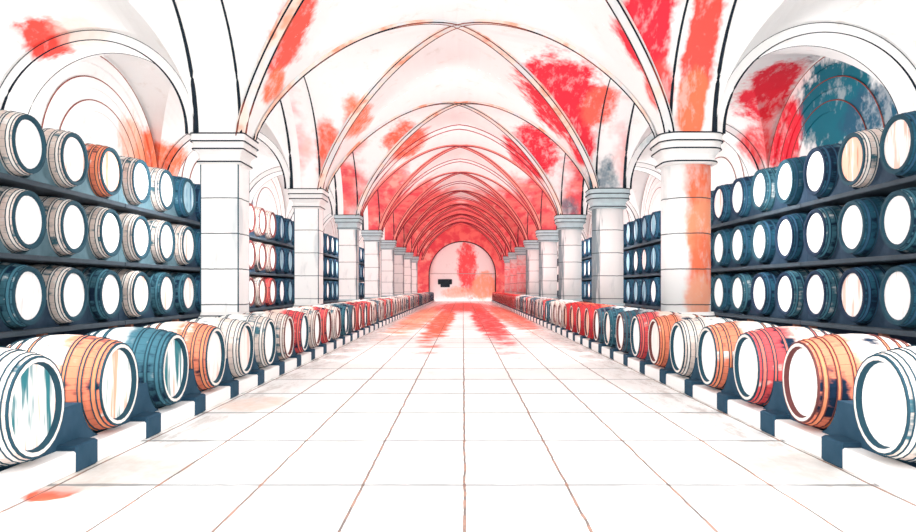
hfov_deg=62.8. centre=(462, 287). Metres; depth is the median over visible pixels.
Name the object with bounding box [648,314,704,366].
barrel
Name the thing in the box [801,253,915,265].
shelf
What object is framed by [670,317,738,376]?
barrel
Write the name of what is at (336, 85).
ceiling
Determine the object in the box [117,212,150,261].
barrel
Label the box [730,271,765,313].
barrel
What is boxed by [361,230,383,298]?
column
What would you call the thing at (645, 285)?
barrel
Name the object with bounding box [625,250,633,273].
barrel
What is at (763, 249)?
barrel
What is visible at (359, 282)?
barrel
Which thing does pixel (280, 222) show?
barrel
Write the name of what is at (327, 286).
barrel
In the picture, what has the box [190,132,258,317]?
column
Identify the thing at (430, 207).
trim
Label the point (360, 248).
barrel
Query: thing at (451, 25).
vault ribs
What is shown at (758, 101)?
ceiling
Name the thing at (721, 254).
barrel
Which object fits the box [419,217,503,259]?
trim
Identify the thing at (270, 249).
barrel
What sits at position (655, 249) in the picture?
barrel
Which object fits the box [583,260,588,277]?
barrel
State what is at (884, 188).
shelf
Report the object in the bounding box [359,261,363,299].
rack
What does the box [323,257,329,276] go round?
barrel
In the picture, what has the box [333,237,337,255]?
barrel
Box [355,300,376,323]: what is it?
barrel
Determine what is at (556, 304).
barrel
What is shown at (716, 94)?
trim
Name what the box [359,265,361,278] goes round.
barrel
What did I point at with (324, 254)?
shelf
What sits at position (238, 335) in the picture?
barrel
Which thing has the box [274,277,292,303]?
barrel
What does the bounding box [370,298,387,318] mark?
barrel
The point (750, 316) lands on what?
shelf
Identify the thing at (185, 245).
barrel
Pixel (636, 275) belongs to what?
shelf
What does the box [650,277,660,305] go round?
barrel
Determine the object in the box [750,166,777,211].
barrel
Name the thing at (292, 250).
barrel
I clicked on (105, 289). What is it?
barrel
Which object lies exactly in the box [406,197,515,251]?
trim
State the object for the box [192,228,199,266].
barrel
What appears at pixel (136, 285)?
barrel
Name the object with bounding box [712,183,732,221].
barrel
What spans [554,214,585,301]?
column
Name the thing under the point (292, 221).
barrel
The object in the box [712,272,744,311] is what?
barrel
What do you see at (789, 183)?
barrel
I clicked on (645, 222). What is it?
barrel
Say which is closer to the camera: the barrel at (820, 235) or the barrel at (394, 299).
the barrel at (820, 235)
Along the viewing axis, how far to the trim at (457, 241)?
66.68 m
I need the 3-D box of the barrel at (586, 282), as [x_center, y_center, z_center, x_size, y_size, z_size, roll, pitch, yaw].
[6.123,0.100,34.548,1.054,0.890,0.890,0,0,0]
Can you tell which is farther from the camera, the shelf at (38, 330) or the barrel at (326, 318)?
the barrel at (326, 318)
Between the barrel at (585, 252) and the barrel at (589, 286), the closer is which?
the barrel at (589, 286)
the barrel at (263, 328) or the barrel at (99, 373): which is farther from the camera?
the barrel at (263, 328)
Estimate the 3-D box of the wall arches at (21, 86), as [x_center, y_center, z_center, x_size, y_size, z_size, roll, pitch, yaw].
[-6.015,-3.377,39.449,3.470,1.736,54.570,0,0,0]
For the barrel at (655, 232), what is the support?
on the rack at (653, 241)
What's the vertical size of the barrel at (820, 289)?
0.890 m
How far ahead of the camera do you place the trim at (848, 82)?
16.65 m
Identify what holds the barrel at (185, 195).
on the rack at (146, 210)
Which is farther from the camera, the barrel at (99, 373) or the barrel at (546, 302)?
the barrel at (546, 302)
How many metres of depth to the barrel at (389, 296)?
30.60 m
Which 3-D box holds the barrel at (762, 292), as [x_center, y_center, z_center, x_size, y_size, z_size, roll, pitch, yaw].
[6.123,0.100,14.226,1.054,0.890,0.890,0,0,0]
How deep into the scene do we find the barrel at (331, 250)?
32.13 m
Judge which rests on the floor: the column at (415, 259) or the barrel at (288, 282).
the column at (415, 259)
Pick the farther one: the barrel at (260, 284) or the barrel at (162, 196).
the barrel at (260, 284)
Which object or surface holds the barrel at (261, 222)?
on the rack at (252, 237)
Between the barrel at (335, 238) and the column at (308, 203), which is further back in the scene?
the barrel at (335, 238)
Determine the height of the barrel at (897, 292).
0.890 m
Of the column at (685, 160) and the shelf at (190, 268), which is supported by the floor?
the column at (685, 160)
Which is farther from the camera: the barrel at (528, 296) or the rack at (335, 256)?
the rack at (335, 256)
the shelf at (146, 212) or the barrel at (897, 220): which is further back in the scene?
the shelf at (146, 212)
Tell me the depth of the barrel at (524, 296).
31.67 m
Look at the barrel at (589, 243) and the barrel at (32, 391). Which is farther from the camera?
the barrel at (589, 243)
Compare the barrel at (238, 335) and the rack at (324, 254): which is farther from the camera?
the rack at (324, 254)
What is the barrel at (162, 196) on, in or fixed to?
on the rack at (146, 210)
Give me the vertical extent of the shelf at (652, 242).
0.070 m
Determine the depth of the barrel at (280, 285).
23.12 m
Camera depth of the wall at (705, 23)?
12.15 m
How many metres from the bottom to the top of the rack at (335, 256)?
3.500 m
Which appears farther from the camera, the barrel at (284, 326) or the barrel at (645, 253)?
the barrel at (645, 253)
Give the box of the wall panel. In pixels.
[438,279,451,286]
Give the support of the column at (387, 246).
on the floor
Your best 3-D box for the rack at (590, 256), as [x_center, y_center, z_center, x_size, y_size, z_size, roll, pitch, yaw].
[6.185,-0.580,36.242,1.090,3.500,6.764,0,0,0]
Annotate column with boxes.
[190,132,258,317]
[288,188,328,307]
[334,215,362,301]
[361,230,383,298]
[380,240,396,296]
[394,247,405,295]
[404,252,413,294]
[412,256,418,293]
[503,256,509,292]
[508,252,516,293]
[514,247,525,294]
[523,240,538,296]
[535,230,557,298]
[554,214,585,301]
[585,188,630,306]
[650,131,723,316]
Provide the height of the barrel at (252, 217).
0.890 m
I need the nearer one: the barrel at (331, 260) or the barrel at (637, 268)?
the barrel at (637, 268)
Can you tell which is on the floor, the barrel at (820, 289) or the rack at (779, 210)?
the rack at (779, 210)
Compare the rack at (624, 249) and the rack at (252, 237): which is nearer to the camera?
the rack at (252, 237)
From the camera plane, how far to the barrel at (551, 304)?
21.17 m
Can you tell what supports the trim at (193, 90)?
attached to the wall at (204, 24)
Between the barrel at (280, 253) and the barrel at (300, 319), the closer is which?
the barrel at (300, 319)
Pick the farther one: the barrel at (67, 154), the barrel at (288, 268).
the barrel at (288, 268)
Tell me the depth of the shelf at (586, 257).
34.77 m
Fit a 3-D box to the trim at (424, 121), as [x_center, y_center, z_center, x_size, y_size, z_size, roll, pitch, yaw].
[-0.125,-4.058,22.702,7.108,3.204,6.193,0,0,0]
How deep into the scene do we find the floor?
5.18 m
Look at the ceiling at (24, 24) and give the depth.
12.01 m
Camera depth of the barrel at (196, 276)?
16.17 m
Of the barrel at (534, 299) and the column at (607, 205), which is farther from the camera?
the barrel at (534, 299)
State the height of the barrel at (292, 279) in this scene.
0.890 m
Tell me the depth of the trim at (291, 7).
11.71 m
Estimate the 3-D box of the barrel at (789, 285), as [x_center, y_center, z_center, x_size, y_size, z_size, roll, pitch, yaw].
[6.123,0.100,13.097,1.054,0.890,0.890,0,0,0]
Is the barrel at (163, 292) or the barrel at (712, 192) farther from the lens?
the barrel at (712, 192)
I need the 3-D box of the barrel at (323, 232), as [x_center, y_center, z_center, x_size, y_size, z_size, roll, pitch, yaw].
[-6.123,-1.860,30.032,1.054,0.890,0.890,0,0,0]
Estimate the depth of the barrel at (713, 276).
17.34 m
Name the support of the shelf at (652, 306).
attached to the rack at (653, 241)
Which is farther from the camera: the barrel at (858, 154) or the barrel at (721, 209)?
the barrel at (721, 209)
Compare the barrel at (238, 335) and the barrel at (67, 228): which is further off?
the barrel at (67, 228)
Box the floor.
[0,301,915,531]
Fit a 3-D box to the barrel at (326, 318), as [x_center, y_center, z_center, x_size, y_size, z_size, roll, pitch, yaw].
[-2.848,0.690,13.827,0.764,0.710,0.710,0,0,0]
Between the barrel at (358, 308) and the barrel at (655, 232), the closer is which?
the barrel at (358, 308)
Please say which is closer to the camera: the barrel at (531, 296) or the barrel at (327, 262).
the barrel at (531, 296)
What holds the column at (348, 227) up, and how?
on the floor
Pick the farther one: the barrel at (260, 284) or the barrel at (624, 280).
the barrel at (624, 280)
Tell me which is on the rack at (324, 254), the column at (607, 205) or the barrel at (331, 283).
the barrel at (331, 283)
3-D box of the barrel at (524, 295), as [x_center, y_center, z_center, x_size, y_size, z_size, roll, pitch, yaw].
[2.848,0.690,33.919,0.764,0.710,0.710,0,0,0]
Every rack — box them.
[0,158,124,346]
[63,186,200,334]
[249,231,293,312]
[271,249,333,309]
[324,254,337,303]
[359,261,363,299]
[582,255,591,302]
[623,244,654,309]
[625,237,722,316]
[711,186,862,333]
[801,158,915,344]
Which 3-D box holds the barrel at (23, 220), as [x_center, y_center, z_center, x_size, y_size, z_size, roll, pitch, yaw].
[-6.123,-0.880,9.710,1.054,0.890,0.890,0,0,0]
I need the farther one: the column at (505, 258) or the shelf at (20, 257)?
the column at (505, 258)
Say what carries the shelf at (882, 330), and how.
attached to the rack at (884, 183)
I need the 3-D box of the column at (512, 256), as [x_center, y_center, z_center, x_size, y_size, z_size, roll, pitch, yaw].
[3.720,-0.671,53.177,1.072,3.681,1.072,0,0,0]
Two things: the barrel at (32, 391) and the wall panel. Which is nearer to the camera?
the barrel at (32, 391)
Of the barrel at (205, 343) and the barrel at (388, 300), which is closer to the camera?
the barrel at (205, 343)
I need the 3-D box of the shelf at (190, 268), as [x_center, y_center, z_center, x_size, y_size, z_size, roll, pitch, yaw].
[-6.130,-0.399,15.919,0.980,0.070,6.754,0,0,0]
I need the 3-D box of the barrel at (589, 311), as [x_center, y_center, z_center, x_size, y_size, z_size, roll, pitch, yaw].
[2.848,0.690,14.976,0.764,0.710,0.710,0,0,0]
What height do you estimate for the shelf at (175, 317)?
0.070 m
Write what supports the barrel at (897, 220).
on the rack at (884, 183)
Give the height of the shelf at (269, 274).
0.070 m
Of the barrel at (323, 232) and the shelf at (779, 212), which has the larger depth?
the barrel at (323, 232)
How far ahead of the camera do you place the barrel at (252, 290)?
19.96 m
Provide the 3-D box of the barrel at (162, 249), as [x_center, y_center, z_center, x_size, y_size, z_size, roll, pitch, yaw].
[-6.123,-0.880,14.226,1.054,0.890,0.890,0,0,0]
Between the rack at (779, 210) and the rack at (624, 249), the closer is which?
the rack at (779, 210)
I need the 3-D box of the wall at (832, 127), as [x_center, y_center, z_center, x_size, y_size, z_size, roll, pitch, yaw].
[7.850,-2.430,35.163,0.300,7.200,63.126,0,0,0]
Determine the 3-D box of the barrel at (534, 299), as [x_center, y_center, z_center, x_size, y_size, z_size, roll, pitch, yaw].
[2.848,0.690,26.552,0.764,0.710,0.710,0,0,0]
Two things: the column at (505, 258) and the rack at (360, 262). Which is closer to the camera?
the rack at (360, 262)
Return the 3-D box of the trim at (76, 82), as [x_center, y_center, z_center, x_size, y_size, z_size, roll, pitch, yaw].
[-7.669,-3.705,39.629,0.062,2.391,53.301,0,0,0]
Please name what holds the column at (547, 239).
on the floor
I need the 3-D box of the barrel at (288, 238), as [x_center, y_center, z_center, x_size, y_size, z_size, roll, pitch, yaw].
[-6.123,-1.860,24.387,1.054,0.890,0.890,0,0,0]
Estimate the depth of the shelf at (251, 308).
21.87 m
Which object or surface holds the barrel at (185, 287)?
on the rack at (146, 210)
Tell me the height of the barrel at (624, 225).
0.890 m
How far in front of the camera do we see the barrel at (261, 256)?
20.85 m
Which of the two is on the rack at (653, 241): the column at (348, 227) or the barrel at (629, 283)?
the barrel at (629, 283)
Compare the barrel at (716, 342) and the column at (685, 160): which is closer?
the barrel at (716, 342)
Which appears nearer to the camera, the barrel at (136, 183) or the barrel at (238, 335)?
the barrel at (238, 335)
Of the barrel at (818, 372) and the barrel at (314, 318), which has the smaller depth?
the barrel at (818, 372)
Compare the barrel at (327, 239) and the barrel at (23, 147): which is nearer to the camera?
the barrel at (23, 147)
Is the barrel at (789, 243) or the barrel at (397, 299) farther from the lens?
the barrel at (397, 299)
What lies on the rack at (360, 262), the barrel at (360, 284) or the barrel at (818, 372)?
the barrel at (360, 284)
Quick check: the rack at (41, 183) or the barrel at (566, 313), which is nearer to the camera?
the rack at (41, 183)
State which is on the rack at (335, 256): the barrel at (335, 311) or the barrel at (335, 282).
the barrel at (335, 282)
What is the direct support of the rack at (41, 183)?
on the floor
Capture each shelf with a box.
[0,172,124,206]
[0,252,124,265]
[0,321,124,337]
[73,262,199,272]
[104,204,199,228]
[120,313,199,324]
[249,235,293,248]
[249,272,293,277]
[249,304,293,310]
[291,249,333,256]
[582,256,591,260]
[625,239,660,248]
[625,273,660,277]
[625,304,660,309]
[711,204,821,232]
[711,262,852,273]
[714,312,805,324]
[801,175,915,206]
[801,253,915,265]
[801,321,915,336]
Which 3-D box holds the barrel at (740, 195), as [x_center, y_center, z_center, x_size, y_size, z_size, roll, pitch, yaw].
[6.123,-1.860,15.355,1.054,0.890,0.890,0,0,0]
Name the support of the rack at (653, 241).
on the floor
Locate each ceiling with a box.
[0,0,380,246]
[223,0,685,254]
[557,0,915,245]
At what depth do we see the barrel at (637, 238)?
24.22 m
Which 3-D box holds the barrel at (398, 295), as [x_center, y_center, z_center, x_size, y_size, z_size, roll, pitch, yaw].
[-2.848,0.690,33.823,0.764,0.710,0.710,0,0,0]
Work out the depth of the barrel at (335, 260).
33.24 m
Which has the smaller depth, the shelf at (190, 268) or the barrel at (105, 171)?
the barrel at (105, 171)
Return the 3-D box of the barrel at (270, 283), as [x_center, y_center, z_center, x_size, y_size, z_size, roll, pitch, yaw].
[-6.123,0.100,22.129,1.054,0.890,0.890,0,0,0]
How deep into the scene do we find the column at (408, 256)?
52.87 m
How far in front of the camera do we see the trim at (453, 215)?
56.90 m
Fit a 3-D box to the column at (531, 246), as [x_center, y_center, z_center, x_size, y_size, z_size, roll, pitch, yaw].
[3.720,-0.671,39.629,1.072,3.681,1.072,0,0,0]
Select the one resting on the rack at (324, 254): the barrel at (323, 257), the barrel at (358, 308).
the barrel at (323, 257)
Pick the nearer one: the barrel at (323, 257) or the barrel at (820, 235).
the barrel at (820, 235)
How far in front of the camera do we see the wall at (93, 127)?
15.89 m
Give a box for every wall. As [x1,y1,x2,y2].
[33,56,363,299]
[175,0,421,259]
[380,225,504,300]
[501,0,733,259]
[557,56,892,290]
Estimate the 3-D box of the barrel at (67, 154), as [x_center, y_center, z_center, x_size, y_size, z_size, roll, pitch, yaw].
[-6.123,-1.860,10.839,1.054,0.890,0.890,0,0,0]
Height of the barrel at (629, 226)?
0.890 m
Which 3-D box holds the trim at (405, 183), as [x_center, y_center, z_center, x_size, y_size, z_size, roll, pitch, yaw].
[-0.125,-4.057,29.139,7.115,3.205,6.875,0,0,0]
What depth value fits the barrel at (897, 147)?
9.66 m
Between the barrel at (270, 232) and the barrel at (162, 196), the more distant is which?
the barrel at (270, 232)
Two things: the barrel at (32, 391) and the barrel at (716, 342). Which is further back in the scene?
the barrel at (716, 342)
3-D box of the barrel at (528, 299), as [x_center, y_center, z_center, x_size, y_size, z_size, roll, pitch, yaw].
[2.848,0.690,28.657,0.764,0.710,0.710,0,0,0]
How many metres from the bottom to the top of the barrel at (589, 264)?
0.890 m
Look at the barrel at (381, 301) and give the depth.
23.18 m
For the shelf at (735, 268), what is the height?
0.070 m
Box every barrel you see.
[0,109,46,176]
[0,186,46,252]
[0,262,46,328]
[0,346,64,466]
[7,334,138,430]
[24,264,88,323]
[39,196,88,255]
[42,128,88,188]
[72,266,122,320]
[82,205,122,258]
[85,143,122,197]
[86,327,188,407]
[105,268,150,317]
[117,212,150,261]
[119,156,150,205]
[135,270,175,315]
[142,321,225,390]
[146,218,175,263]
[148,166,175,211]
[160,271,195,313]
[171,223,195,265]
[172,175,195,217]
[181,272,199,311]
[182,317,253,377]
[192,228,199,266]
[193,183,199,221]
[219,314,275,367]
[243,312,293,359]
[249,203,255,232]
[249,240,255,269]
[249,276,266,306]
[249,277,255,305]
[253,241,266,271]
[254,206,266,235]
[255,276,275,305]
[263,309,308,352]
[264,244,275,272]
[265,211,275,238]
[268,277,284,304]
[274,246,284,272]
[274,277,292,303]
[275,214,284,240]
[283,308,320,347]
[284,218,292,243]
[284,248,292,273]
[286,278,293,302]
[292,221,293,245]
[292,250,293,273]
[294,306,331,342]
[311,305,340,338]
[320,304,348,335]
[323,232,324,250]
[323,233,329,252]
[323,257,324,274]
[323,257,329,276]
[323,280,329,299]
[323,281,324,299]
[325,280,333,299]
[328,235,333,253]
[328,258,333,276]
[329,280,337,299]
[329,303,355,332]
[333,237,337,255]
[333,259,337,277]
[337,302,361,329]
[345,301,367,327]
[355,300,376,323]
[356,300,371,325]
[359,247,361,260]
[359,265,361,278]
[359,282,363,296]
[359,283,361,296]
[361,299,380,321]
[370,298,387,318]
[372,299,384,320]
[380,297,395,314]
[380,298,390,317]
[385,298,393,316]
[389,296,402,311]
[390,296,400,312]
[390,297,398,314]
[397,296,404,311]
[398,295,408,309]
[401,296,406,310]
[517,295,527,309]
[519,296,523,310]
[521,296,527,311]
[523,296,536,311]
[525,296,535,312]
[527,297,534,313]
[529,297,541,314]
[532,297,544,316]
[535,298,544,317]
[538,298,554,318]
[541,299,552,319]
[545,299,562,321]
[549,300,565,323]
[553,300,573,325]
[558,301,580,327]
[563,302,588,329]
[569,303,598,332]
[576,304,607,335]
[583,239,588,256]
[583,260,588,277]
[583,281,588,298]
[584,305,614,338]
[587,237,591,254]
[587,259,591,276]
[587,281,591,298]
[593,306,630,342]
[604,308,640,346]
[616,309,659,352]
[623,224,626,246]
[623,251,626,274]
[623,278,634,301]
[625,221,633,245]
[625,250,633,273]
[625,278,639,302]
[630,311,680,358]
[633,218,641,243]
[633,248,641,273]
[633,277,651,303]
[641,214,650,240]
[641,246,651,272]
[641,277,657,304]
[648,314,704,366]
[650,211,660,238]
[650,244,660,272]
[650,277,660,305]
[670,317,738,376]
[697,321,780,388]
[711,191,713,224]
[711,232,715,266]
[711,273,725,308]
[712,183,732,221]
[712,228,733,266]
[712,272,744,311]
[730,175,753,217]
[730,223,754,265]
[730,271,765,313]
[733,326,833,405]
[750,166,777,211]
[750,218,779,263]
[750,270,790,315]
[775,156,806,205]
[775,212,808,261]
[775,268,820,317]
[782,334,910,428]
[803,143,840,197]
[803,205,843,258]
[803,266,853,320]
[837,128,883,188]
[837,196,886,255]
[837,264,901,323]
[853,345,915,462]
[879,111,915,176]
[879,187,915,252]
[879,263,915,328]
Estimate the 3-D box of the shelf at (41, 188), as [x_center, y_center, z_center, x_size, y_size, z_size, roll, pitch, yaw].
[-6.130,-1.379,9.145,0.980,0.070,6.754,0,0,0]
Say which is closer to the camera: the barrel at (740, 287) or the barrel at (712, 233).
the barrel at (740, 287)
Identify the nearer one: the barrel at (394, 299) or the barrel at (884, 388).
the barrel at (884, 388)
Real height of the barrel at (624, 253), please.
0.890 m
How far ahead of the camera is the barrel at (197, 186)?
16.14 m
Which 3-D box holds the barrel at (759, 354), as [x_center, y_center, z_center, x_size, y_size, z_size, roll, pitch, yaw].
[2.848,0.690,6.556,0.764,0.710,0.710,0,0,0]
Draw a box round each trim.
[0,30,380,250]
[29,56,363,247]
[172,0,422,259]
[235,0,674,135]
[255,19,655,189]
[327,101,589,214]
[361,124,557,230]
[382,159,537,239]
[396,181,524,247]
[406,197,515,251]
[413,208,508,255]
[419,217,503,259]
[429,241,495,291]
[505,0,736,252]
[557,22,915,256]
[582,57,897,239]
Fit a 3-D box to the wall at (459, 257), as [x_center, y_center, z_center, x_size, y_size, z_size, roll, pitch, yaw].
[-0.030,-2.430,67.126,15.460,7.200,0.800,0,0,0]
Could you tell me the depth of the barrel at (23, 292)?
9.57 m
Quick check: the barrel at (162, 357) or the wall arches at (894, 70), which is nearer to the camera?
the barrel at (162, 357)
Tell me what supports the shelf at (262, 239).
attached to the rack at (252, 237)
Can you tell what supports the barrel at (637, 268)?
on the rack at (653, 241)
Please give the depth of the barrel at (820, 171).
11.81 m
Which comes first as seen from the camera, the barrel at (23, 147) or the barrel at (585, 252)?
the barrel at (23, 147)
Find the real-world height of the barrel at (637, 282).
0.890 m
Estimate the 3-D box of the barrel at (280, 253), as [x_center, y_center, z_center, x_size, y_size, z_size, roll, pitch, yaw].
[-6.123,-0.880,23.258,1.054,0.890,0.890,0,0,0]
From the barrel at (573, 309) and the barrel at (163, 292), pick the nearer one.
the barrel at (163, 292)
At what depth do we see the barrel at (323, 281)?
30.27 m
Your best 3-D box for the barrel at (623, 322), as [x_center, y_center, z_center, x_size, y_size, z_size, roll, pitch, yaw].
[2.848,0.690,11.819,0.764,0.710,0.710,0,0,0]
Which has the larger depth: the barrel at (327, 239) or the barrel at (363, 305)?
the barrel at (327, 239)
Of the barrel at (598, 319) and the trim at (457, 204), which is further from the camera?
the trim at (457, 204)
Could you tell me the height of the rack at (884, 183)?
3.500 m
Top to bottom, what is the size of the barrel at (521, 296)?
0.710 m
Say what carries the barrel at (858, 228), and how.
on the rack at (884, 183)
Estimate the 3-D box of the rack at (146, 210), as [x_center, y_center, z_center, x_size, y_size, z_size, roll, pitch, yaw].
[-6.185,-0.580,15.919,1.090,3.500,6.764,0,0,0]
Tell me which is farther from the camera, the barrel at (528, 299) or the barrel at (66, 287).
the barrel at (528, 299)
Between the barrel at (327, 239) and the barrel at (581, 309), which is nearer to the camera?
the barrel at (581, 309)
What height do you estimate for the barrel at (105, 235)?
0.890 m
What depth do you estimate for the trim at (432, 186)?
36.31 m
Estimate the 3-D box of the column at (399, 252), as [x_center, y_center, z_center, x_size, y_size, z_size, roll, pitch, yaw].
[-3.970,-0.671,46.403,0.902,3.681,0.902,0,0,0]
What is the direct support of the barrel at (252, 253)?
on the rack at (252, 237)
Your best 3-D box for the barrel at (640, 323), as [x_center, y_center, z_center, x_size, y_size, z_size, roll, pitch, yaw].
[2.848,0.690,10.766,0.764,0.710,0.710,0,0,0]
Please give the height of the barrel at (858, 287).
0.890 m
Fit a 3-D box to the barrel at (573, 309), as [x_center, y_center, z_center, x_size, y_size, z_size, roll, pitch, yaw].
[2.848,0.690,17.081,0.764,0.710,0.710,0,0,0]
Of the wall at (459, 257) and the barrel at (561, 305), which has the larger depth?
the wall at (459, 257)
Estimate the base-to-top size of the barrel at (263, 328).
0.710 m
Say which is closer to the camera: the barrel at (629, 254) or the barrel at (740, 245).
the barrel at (740, 245)
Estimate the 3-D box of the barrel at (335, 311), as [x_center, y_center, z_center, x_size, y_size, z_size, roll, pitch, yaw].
[-2.848,0.690,14.879,0.764,0.710,0.710,0,0,0]
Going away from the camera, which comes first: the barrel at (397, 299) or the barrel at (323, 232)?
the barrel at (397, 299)
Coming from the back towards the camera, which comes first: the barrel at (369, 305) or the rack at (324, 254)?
the rack at (324, 254)
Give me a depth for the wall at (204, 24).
12.15 m

